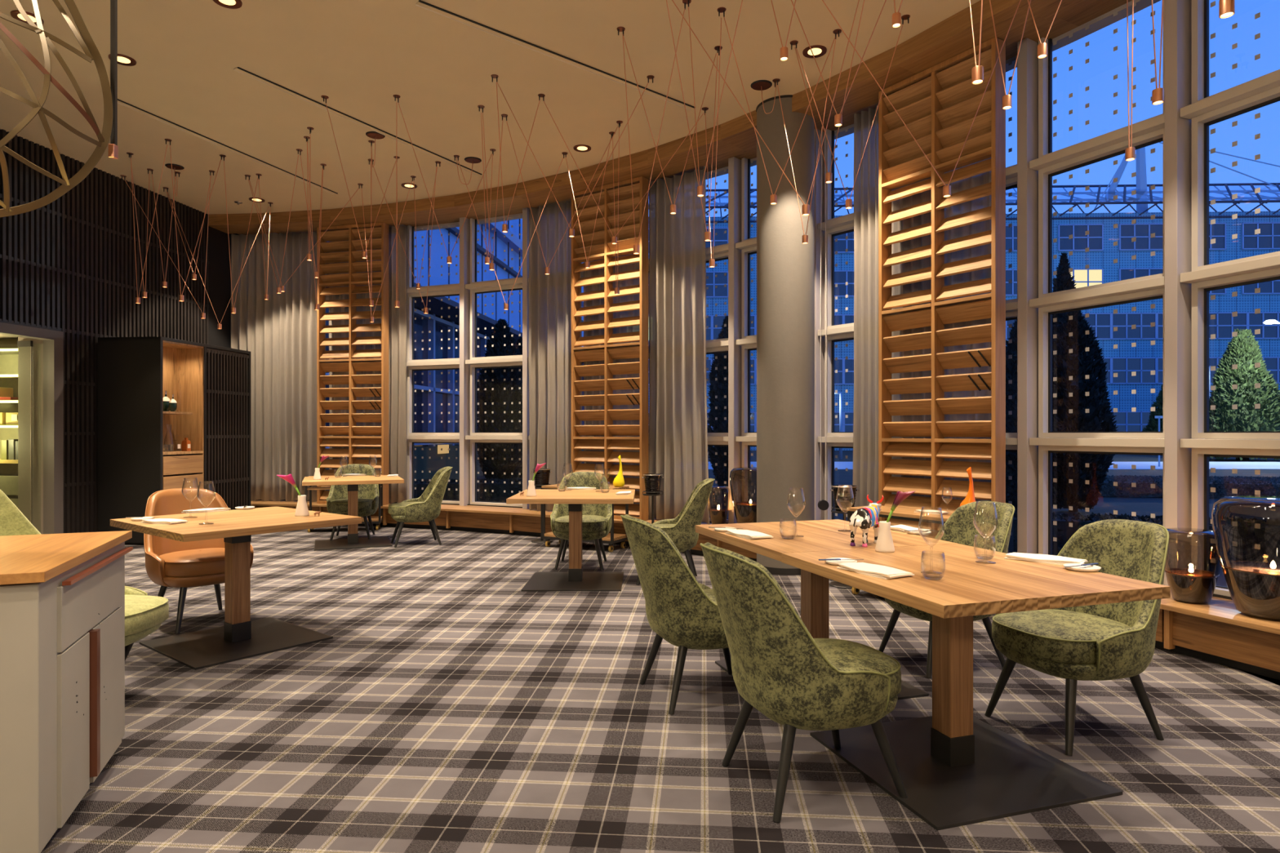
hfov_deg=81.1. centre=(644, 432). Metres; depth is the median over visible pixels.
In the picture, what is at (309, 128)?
holder
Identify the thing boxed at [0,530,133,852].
cabinet
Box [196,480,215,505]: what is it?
bowl
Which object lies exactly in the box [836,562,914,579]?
linen napkin
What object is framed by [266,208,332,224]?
trim
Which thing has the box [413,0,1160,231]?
trim
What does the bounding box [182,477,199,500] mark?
bowl
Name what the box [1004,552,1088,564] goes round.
linen napkin
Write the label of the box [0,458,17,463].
countertop
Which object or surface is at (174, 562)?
seat cushion
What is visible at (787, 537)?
water tumbler
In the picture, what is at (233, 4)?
recessed light
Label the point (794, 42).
holder
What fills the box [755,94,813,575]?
column
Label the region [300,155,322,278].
pendant spot
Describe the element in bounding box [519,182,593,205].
trim
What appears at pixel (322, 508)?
window bench
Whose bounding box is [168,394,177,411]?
bottle
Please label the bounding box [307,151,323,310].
pendant spot
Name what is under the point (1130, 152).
pendant spot
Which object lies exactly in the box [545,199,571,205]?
trim
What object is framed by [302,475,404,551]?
pedestal table
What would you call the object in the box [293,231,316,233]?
trim
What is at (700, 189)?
pendant spot
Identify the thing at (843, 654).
seat cushion
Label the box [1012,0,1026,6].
trim
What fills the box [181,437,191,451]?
decanter
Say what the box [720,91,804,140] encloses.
trim
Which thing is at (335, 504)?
seat cushion
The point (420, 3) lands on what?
air slot
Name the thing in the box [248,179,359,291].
pendant spot
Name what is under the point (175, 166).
rosette
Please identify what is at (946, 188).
pendant spot
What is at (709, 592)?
seat cushion
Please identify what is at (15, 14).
recessed light
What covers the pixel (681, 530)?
upholstered chair
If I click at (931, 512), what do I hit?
linen napkin
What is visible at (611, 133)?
holder
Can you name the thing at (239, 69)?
air slot
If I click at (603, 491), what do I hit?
water tumbler
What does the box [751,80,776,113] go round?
rosette
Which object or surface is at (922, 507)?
bowl
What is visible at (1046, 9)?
trim
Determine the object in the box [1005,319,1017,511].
conifer
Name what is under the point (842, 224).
window
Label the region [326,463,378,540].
upholstered chair
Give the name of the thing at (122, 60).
recessed light
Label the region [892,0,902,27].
pendant spot
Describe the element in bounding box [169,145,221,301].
pendant spot
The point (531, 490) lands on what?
bud vase
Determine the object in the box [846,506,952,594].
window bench
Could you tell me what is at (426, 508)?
upholstered chair
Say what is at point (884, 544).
bud vase
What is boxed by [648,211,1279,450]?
office building
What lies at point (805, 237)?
pendant spot
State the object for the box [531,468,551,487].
wine cooler
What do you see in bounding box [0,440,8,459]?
box
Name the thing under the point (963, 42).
trim
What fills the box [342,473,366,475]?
linen napkin
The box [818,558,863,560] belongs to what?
butter knife
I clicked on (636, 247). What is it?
pendant spot
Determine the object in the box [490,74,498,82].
holder
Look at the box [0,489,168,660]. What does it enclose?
chair
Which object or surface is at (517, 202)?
trim
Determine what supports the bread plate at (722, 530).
on the pedestal table at (819, 535)
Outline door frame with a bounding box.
[0,333,43,534]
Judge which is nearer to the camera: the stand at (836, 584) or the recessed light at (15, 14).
the recessed light at (15, 14)
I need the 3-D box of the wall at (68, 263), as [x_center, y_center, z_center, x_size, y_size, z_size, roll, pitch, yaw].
[-6.962,-0.870,3.293,0.180,4.280,16.600,0,0,7]
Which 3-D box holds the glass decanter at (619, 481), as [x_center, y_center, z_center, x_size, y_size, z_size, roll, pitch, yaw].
[-0.285,0.416,8.170,0.128,0.348,0.128,0,0,0]
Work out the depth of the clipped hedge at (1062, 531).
8.23 m
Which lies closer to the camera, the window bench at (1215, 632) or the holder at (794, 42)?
the window bench at (1215, 632)
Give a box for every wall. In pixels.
[0,128,239,533]
[256,499,1231,599]
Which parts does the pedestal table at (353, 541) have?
plate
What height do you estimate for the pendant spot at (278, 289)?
1.424 m
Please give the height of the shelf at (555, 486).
0.024 m
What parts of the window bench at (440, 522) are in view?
panel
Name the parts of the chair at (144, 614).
leg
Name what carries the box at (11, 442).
on the shelf unit at (8, 347)
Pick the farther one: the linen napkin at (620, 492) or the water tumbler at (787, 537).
the linen napkin at (620, 492)
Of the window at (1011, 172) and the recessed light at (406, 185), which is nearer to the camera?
the window at (1011, 172)
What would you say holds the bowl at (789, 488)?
on the wine glass at (789, 488)
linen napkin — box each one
[140,518,187,524]
[181,507,231,513]
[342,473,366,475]
[386,474,398,476]
[566,487,595,489]
[615,491,631,494]
[725,529,773,539]
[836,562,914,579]
[890,524,931,533]
[914,509,949,514]
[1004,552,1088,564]
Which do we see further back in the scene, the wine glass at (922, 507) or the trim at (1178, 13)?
the trim at (1178, 13)
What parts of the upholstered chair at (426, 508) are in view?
leg, leg, leg, leg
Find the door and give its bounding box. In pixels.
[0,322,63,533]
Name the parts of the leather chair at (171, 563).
leg, leg, leg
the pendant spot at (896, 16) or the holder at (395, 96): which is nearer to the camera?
the pendant spot at (896, 16)
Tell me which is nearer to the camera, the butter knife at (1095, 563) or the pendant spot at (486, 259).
the butter knife at (1095, 563)
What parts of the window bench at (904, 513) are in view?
frame post, frame rail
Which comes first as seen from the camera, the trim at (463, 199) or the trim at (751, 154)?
the trim at (751, 154)
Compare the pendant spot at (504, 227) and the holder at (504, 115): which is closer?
the pendant spot at (504, 227)
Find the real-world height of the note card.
0.070 m
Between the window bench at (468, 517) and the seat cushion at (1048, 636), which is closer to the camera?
the seat cushion at (1048, 636)
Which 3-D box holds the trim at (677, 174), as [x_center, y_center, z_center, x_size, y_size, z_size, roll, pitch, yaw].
[0.016,-2.925,8.723,1.030,0.030,0.300,0,0,37]
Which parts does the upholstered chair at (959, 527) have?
leg, leg, leg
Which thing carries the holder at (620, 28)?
attached to the ceiling
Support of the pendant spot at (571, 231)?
hanging from the holder at (494, 76)
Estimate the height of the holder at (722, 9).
0.050 m
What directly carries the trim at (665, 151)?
attached to the ceiling
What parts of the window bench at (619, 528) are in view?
panel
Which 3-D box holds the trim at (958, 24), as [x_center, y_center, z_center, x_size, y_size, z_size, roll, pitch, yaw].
[2.225,-2.945,5.422,0.040,0.170,0.963,0,0,-31]
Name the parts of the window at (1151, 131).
glass pane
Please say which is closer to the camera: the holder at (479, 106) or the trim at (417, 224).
the holder at (479, 106)
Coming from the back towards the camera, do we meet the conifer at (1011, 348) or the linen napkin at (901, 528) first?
the conifer at (1011, 348)
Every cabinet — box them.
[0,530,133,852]
[97,336,250,545]
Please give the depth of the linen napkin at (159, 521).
4.29 m
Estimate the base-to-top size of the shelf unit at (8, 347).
2.330 m
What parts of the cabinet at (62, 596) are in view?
door, drawer, handle, door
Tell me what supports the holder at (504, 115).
attached to the ceiling
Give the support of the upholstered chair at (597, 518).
on the floor
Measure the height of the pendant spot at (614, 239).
1.247 m
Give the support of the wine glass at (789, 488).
on the pedestal table at (819, 535)
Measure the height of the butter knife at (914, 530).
0.005 m
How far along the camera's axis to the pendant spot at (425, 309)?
8.30 m
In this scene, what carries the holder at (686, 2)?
attached to the ceiling
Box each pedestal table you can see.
[110,506,361,670]
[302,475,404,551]
[506,489,635,591]
[695,519,956,700]
[781,543,1170,831]
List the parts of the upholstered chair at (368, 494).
leg, leg, leg, leg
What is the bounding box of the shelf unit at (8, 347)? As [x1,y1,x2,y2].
[0,338,17,507]
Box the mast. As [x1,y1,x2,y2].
[1093,142,1279,212]
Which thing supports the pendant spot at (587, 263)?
hanging from the holder
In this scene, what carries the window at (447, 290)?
in the wall at (1214, 594)
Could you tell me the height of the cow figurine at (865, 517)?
0.223 m
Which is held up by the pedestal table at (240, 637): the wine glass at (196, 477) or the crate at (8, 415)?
the wine glass at (196, 477)
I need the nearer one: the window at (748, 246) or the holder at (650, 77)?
the holder at (650, 77)
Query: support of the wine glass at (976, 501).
on the pedestal table at (957, 769)
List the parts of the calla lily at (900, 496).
stem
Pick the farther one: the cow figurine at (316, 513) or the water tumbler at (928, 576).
the cow figurine at (316, 513)
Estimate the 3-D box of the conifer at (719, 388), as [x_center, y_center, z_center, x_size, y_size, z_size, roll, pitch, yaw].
[2.011,-0.739,18.020,1.139,4.218,1.100,0,0,-37]
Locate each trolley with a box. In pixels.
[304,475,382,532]
[541,484,629,551]
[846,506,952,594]
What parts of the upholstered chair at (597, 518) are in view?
leg, leg, leg, leg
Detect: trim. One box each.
[208,213,267,226]
[209,224,286,233]
[237,231,293,235]
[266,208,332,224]
[270,221,341,232]
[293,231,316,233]
[330,203,394,221]
[333,215,413,225]
[388,222,424,227]
[392,195,455,215]
[396,224,407,502]
[397,207,474,223]
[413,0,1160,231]
[421,214,488,225]
[453,183,517,207]
[457,196,537,215]
[459,217,475,506]
[482,204,547,217]
[516,168,582,196]
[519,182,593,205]
[522,207,530,509]
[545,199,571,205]
[580,149,649,182]
[583,164,672,187]
[647,124,723,164]
[648,173,682,186]
[650,141,747,174]
[679,149,756,173]
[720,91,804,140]
[723,109,832,151]
[728,156,749,524]
[755,120,851,150]
[801,46,899,109]
[805,66,916,120]
[813,128,824,519]
[842,102,878,124]
[896,0,1015,66]
[899,6,1052,73]
[1005,18,1078,60]
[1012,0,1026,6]
[1017,0,1094,22]
[1017,37,1038,554]
[1060,0,1131,26]
[1164,0,1204,586]
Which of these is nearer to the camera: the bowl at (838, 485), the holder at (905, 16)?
the bowl at (838, 485)
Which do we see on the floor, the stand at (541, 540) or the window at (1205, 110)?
the stand at (541, 540)
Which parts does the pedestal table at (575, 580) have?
plate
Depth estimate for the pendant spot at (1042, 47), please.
3.98 m
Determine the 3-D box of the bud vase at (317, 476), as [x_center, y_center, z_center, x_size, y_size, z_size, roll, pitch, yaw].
[-3.640,0.456,8.314,0.082,0.128,0.082,0,0,0]
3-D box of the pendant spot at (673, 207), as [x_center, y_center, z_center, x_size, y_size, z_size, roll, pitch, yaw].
[0.198,-2.320,5.710,0.770,1.286,0.047,0,0,-22]
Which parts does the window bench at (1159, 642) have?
panel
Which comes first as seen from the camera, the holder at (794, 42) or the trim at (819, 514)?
the holder at (794, 42)
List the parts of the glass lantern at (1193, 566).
copper dish, lamp shade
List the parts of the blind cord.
cord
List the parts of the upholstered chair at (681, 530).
leg, leg, leg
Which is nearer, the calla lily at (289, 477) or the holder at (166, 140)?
the calla lily at (289, 477)
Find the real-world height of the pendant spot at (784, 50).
0.761 m
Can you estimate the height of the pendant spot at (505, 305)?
1.629 m
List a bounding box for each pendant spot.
[124,175,210,318]
[130,144,167,303]
[131,165,149,297]
[151,173,174,287]
[166,175,211,279]
[167,191,268,328]
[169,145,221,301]
[223,160,257,313]
[248,155,298,293]
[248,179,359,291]
[258,179,270,299]
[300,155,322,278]
[306,141,311,260]
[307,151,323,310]
[325,102,395,258]
[361,180,412,322]
[368,163,373,306]
[372,164,436,313]
[394,160,399,307]
[397,102,492,263]
[413,166,437,288]
[457,157,563,310]
[480,112,493,264]
[482,112,502,270]
[496,81,648,236]
[496,82,540,232]
[506,120,617,274]
[543,101,703,244]
[565,137,611,268]
[612,127,619,294]
[622,8,684,253]
[623,37,716,213]
[666,0,718,240]
[671,0,859,215]
[688,0,742,196]
[705,17,721,267]
[724,17,835,204]
[770,0,795,60]
[777,39,835,244]
[791,0,886,126]
[795,0,864,182]
[795,24,902,208]
[822,0,1021,197]
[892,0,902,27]
[968,0,983,84]
[989,0,1031,109]
[1026,0,1062,57]
[1124,0,1135,160]
[1151,0,1164,104]
[1218,0,1235,18]
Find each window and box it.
[325,294,329,457]
[406,223,459,503]
[465,214,522,506]
[528,271,583,439]
[648,258,648,515]
[706,168,728,522]
[735,157,756,466]
[817,128,853,519]
[1005,48,1017,553]
[1029,0,1164,584]
[1180,0,1279,596]
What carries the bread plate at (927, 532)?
on the pedestal table at (819, 535)
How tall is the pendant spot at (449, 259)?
1.302 m
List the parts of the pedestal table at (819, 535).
plate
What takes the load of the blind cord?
hanging from the trim at (831, 126)
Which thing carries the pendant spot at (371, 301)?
hanging from the holder
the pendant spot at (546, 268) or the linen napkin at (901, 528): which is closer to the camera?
the linen napkin at (901, 528)
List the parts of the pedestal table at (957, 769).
plate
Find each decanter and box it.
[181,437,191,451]
[613,455,624,487]
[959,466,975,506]
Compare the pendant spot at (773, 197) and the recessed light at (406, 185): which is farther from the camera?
the recessed light at (406, 185)
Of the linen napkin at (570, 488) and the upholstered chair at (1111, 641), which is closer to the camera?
the upholstered chair at (1111, 641)
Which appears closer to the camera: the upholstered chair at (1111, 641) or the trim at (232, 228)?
the upholstered chair at (1111, 641)
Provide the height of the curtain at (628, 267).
3.847 m
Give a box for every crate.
[0,412,5,425]
[5,412,17,425]
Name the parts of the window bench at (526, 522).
panel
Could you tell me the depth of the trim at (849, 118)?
6.84 m
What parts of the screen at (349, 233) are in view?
cross rail, cross rail, cross rail, post, cross rail, cross rail, cross rail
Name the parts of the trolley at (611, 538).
frame post, frame rail, frame post, frame rail, frame post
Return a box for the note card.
[11,414,17,421]
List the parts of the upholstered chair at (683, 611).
leg, leg, leg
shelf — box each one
[163,411,192,414]
[361,515,382,521]
[541,484,629,489]
[544,531,626,541]
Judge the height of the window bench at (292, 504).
0.285 m
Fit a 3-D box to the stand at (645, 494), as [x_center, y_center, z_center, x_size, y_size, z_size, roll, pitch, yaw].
[0.085,0.946,7.950,0.250,0.648,0.250,0,0,0]
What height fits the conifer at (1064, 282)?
5.005 m
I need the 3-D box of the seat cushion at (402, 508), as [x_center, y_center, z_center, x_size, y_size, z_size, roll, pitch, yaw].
[-2.656,0.859,8.543,0.515,0.123,0.490,0,0,-23]
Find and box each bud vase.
[294,494,309,516]
[313,467,321,479]
[526,480,536,496]
[875,520,894,552]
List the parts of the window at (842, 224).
glass pane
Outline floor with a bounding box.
[40,524,1279,852]
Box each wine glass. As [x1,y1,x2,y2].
[182,477,199,517]
[196,480,215,524]
[786,488,805,537]
[835,484,853,531]
[918,506,944,573]
[973,501,998,564]
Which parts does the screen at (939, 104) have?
cross rail, cross rail, cross rail, post, cross rail, cross rail, cross rail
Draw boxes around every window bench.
[250,500,268,506]
[252,500,321,511]
[318,502,395,526]
[382,504,466,529]
[444,505,529,533]
[508,508,552,536]
[608,516,663,545]
[647,520,716,555]
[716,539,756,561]
[1155,594,1177,651]
[1161,596,1279,679]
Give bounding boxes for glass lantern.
[707,485,729,524]
[729,466,756,523]
[1164,527,1221,604]
[1211,495,1279,621]
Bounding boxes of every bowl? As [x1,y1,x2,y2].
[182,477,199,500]
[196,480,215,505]
[786,488,805,516]
[835,484,853,508]
[918,506,944,546]
[973,501,998,536]
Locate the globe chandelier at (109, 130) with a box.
[0,0,118,217]
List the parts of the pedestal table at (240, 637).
plate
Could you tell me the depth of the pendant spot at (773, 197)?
5.43 m
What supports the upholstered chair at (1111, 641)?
on the floor
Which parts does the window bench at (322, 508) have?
panel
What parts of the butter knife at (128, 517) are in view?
handle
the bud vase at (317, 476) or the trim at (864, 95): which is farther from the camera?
the bud vase at (317, 476)
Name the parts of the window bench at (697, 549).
panel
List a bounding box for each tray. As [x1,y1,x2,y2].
[642,490,662,496]
[831,506,847,513]
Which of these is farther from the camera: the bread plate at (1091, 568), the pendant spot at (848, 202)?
the pendant spot at (848, 202)
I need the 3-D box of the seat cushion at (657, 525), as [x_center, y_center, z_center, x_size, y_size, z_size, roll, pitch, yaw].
[0.153,0.859,6.443,0.515,0.123,0.490,0,0,4]
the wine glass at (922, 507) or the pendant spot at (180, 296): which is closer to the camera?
the wine glass at (922, 507)
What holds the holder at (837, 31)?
attached to the ceiling
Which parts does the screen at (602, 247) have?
cross rail, cross rail, cross rail, post, cross rail, cross rail, cross rail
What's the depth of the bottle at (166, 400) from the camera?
8.73 m
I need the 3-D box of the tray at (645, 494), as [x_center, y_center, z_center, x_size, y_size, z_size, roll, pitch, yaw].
[0.085,0.642,7.950,0.220,0.040,0.220,0,0,0]
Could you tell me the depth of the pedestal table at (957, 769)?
2.77 m
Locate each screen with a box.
[316,222,388,505]
[571,176,648,520]
[878,37,1005,530]
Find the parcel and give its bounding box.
[0,396,17,399]
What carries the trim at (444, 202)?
attached to the ceiling
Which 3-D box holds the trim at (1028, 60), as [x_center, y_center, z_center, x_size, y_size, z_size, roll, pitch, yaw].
[2.888,-0.970,5.598,0.215,3.920,0.160,0,0,-30]
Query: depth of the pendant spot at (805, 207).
4.74 m
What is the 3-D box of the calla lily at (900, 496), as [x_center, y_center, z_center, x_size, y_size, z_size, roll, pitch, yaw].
[1.120,0.368,3.286,0.146,0.226,0.053,0,0,-7]
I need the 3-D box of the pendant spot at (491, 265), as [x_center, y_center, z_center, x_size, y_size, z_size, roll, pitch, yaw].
[-1.420,-2.242,6.995,0.230,1.441,0.047,0,0,-37]
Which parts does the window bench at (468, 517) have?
panel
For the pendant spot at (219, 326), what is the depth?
9.48 m
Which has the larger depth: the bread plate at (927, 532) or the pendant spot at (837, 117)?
the pendant spot at (837, 117)
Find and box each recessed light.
[10,9,44,25]
[107,53,136,66]
[213,0,242,8]
[248,197,265,202]
[400,182,417,188]
[573,144,591,151]
[802,44,826,57]
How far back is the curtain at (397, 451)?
10.37 m
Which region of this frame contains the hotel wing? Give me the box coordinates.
[325,218,583,490]
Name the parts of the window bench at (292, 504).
panel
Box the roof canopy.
[648,182,1279,223]
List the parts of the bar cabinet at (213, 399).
panel, panel, drawer, drawer, panel, slatted door, panel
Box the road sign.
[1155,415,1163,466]
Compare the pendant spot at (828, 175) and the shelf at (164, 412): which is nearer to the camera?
the pendant spot at (828, 175)
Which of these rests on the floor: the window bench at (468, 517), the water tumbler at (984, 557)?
the window bench at (468, 517)
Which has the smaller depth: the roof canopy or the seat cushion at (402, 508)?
the seat cushion at (402, 508)
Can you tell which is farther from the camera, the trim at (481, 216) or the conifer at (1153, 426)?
the conifer at (1153, 426)
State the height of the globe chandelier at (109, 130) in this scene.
2.312 m
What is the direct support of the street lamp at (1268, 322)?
on the road
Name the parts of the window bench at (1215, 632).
panel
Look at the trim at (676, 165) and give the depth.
7.79 m
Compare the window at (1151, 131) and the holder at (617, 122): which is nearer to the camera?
the window at (1151, 131)
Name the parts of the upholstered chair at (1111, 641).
leg, leg, leg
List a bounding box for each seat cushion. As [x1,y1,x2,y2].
[124,595,168,636]
[159,547,224,577]
[329,497,373,511]
[388,502,418,515]
[555,515,605,532]
[653,524,675,527]
[702,588,716,602]
[813,638,901,699]
[991,608,1130,664]
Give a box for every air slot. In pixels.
[117,98,337,194]
[233,66,482,175]
[415,0,694,110]
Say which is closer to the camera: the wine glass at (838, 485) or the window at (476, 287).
the wine glass at (838, 485)
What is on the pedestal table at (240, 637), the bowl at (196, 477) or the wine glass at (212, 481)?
the wine glass at (212, 481)
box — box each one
[0,386,13,396]
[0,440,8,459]
[8,439,17,459]
[15,440,17,459]
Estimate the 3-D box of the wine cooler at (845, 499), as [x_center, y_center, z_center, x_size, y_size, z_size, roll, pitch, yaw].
[1.660,0.545,6.220,0.211,0.208,0.211,0,0,35]
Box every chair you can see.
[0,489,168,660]
[143,488,253,634]
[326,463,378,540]
[388,466,453,547]
[550,471,612,569]
[620,514,732,715]
[635,478,715,585]
[699,542,907,822]
[878,501,1014,678]
[984,519,1168,755]
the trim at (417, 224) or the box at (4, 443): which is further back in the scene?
the trim at (417, 224)
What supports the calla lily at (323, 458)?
in the bud vase at (317, 476)
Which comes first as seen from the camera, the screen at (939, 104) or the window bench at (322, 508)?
the screen at (939, 104)
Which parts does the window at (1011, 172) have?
glass pane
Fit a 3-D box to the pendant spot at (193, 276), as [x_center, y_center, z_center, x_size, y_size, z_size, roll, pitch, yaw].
[-5.431,-2.385,8.904,1.050,1.156,0.047,0,0,35]
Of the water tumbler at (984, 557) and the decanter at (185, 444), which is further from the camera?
the decanter at (185, 444)
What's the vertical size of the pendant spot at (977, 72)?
1.447 m
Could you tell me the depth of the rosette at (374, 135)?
7.56 m
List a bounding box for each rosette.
[164,163,184,196]
[365,131,385,167]
[456,156,481,184]
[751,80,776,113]
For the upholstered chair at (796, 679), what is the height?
0.881 m
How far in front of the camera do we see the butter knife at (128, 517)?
4.44 m
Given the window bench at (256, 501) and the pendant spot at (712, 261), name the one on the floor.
the window bench at (256, 501)
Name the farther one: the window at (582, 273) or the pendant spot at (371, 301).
the window at (582, 273)
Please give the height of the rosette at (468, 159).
0.290 m
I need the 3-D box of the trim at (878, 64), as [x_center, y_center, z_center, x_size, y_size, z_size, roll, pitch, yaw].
[1.686,-2.945,6.217,0.040,0.170,0.963,0,0,-37]
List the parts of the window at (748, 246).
glass pane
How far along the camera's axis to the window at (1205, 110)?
4.59 m
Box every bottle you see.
[163,390,169,411]
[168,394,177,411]
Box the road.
[707,462,1279,469]
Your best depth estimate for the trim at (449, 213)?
9.83 m
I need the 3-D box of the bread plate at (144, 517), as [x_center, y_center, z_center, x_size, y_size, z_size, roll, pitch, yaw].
[-2.990,0.513,4.455,0.120,0.013,0.120,0,0,0]
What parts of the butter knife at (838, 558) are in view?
handle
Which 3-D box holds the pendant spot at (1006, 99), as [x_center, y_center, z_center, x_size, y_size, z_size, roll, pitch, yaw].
[1.998,-2.361,4.036,0.434,1.202,0.047,0,0,23]
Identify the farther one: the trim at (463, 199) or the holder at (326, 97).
the trim at (463, 199)
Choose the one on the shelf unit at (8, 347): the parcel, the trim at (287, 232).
the parcel
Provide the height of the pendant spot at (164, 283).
1.287 m
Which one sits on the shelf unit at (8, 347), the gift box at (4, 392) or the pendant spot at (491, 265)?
the gift box at (4, 392)
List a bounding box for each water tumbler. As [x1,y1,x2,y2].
[600,481,609,493]
[779,519,796,539]
[920,550,946,580]
[973,534,995,559]
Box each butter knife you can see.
[125,516,159,518]
[708,526,743,528]
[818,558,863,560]
[903,529,933,532]
[1063,562,1098,568]
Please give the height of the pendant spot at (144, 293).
1.440 m
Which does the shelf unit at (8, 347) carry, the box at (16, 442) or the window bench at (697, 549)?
the box at (16, 442)
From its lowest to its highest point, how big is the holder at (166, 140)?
0.050 m
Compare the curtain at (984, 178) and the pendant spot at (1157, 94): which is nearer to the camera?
the pendant spot at (1157, 94)
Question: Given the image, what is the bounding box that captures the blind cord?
[817,128,828,510]
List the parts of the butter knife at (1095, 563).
blade, handle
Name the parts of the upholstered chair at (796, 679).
leg, leg, leg, leg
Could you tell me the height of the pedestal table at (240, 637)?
0.750 m
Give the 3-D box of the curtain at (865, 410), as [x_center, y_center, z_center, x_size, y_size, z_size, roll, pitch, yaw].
[1.969,-0.936,6.629,0.113,3.847,0.331,0,0,-38]
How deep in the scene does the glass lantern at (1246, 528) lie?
3.92 m
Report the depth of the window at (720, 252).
8.16 m
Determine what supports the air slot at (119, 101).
attached to the ceiling
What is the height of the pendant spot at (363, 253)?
1.227 m
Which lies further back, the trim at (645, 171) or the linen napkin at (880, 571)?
the trim at (645, 171)
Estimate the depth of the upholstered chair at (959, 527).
4.23 m
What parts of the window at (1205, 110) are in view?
glass pane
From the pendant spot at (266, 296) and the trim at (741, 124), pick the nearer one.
the trim at (741, 124)
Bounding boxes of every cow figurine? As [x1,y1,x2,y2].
[314,511,321,516]
[848,494,884,547]
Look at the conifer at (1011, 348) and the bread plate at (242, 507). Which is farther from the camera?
the conifer at (1011, 348)
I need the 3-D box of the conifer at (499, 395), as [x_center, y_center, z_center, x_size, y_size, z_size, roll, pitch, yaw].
[-3.729,-0.821,19.589,1.513,4.381,1.548,0,0,5]
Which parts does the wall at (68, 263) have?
cross rail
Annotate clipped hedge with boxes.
[413,477,522,502]
[1008,510,1213,555]
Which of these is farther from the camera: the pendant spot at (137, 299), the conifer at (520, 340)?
the conifer at (520, 340)
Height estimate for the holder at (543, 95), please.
0.050 m
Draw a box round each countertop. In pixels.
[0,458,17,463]
[0,530,132,585]
[163,450,202,454]
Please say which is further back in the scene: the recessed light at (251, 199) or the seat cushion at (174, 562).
the recessed light at (251, 199)
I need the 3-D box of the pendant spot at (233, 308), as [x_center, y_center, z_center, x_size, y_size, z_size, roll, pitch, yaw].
[-4.542,-2.144,8.421,0.047,1.637,0.571,0,0,7]
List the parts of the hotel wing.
glazing frame, panel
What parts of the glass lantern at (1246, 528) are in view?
lamp shade, copper dish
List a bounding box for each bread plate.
[130,516,154,520]
[235,506,254,509]
[714,527,736,532]
[825,557,857,565]
[906,530,931,534]
[1062,563,1101,572]
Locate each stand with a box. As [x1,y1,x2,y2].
[531,484,552,543]
[642,490,662,524]
[829,506,852,588]
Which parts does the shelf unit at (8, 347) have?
drawer, drawer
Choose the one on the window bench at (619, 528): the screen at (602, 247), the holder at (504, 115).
the screen at (602, 247)
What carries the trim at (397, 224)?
attached to the wall at (1214, 594)
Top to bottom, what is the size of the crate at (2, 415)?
0.136 m
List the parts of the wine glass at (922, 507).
stem and foot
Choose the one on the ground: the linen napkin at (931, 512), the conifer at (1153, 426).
the conifer at (1153, 426)
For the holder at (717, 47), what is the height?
0.050 m
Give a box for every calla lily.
[276,474,300,495]
[318,455,328,467]
[532,462,546,480]
[886,491,915,522]
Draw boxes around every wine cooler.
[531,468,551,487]
[641,473,663,494]
[830,484,859,511]
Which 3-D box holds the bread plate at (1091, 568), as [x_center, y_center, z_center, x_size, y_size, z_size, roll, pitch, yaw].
[1.660,0.513,2.843,0.126,0.013,0.126,0,0,0]
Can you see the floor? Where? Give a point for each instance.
(450, 706)
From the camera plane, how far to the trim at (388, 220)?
10.10 m
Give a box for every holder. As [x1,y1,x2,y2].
[164,138,171,145]
[296,148,302,155]
[306,126,314,133]
[320,95,328,102]
[392,94,400,102]
[477,105,484,112]
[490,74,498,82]
[501,113,507,120]
[537,93,545,101]
[608,131,615,137]
[616,120,622,127]
[617,26,625,35]
[646,75,653,83]
[682,0,691,9]
[702,106,708,115]
[714,45,722,55]
[717,6,726,17]
[772,78,779,87]
[790,40,798,49]
[832,28,841,39]
[901,14,910,24]
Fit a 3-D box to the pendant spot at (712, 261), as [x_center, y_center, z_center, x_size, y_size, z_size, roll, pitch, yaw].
[0.552,-2.164,6.133,0.047,1.598,1.594,0,0,0]
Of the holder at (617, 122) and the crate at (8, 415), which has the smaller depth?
the holder at (617, 122)
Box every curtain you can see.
[231,231,325,502]
[328,225,407,503]
[528,200,582,511]
[583,238,639,504]
[648,165,709,524]
[852,105,878,514]
[891,157,1008,553]
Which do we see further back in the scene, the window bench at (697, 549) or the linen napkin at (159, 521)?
the window bench at (697, 549)
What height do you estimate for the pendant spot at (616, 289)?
1.604 m
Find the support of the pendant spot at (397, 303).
hanging from the holder
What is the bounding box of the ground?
[476,450,1279,586]
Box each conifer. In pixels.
[475,318,522,479]
[515,336,522,477]
[706,315,751,486]
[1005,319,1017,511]
[1052,251,1079,338]
[1052,310,1119,511]
[1142,384,1163,431]
[1204,328,1279,460]
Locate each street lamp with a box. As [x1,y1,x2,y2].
[834,391,842,459]
[1208,365,1210,398]
[1262,319,1279,324]
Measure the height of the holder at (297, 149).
0.050 m
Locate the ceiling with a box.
[0,0,979,214]

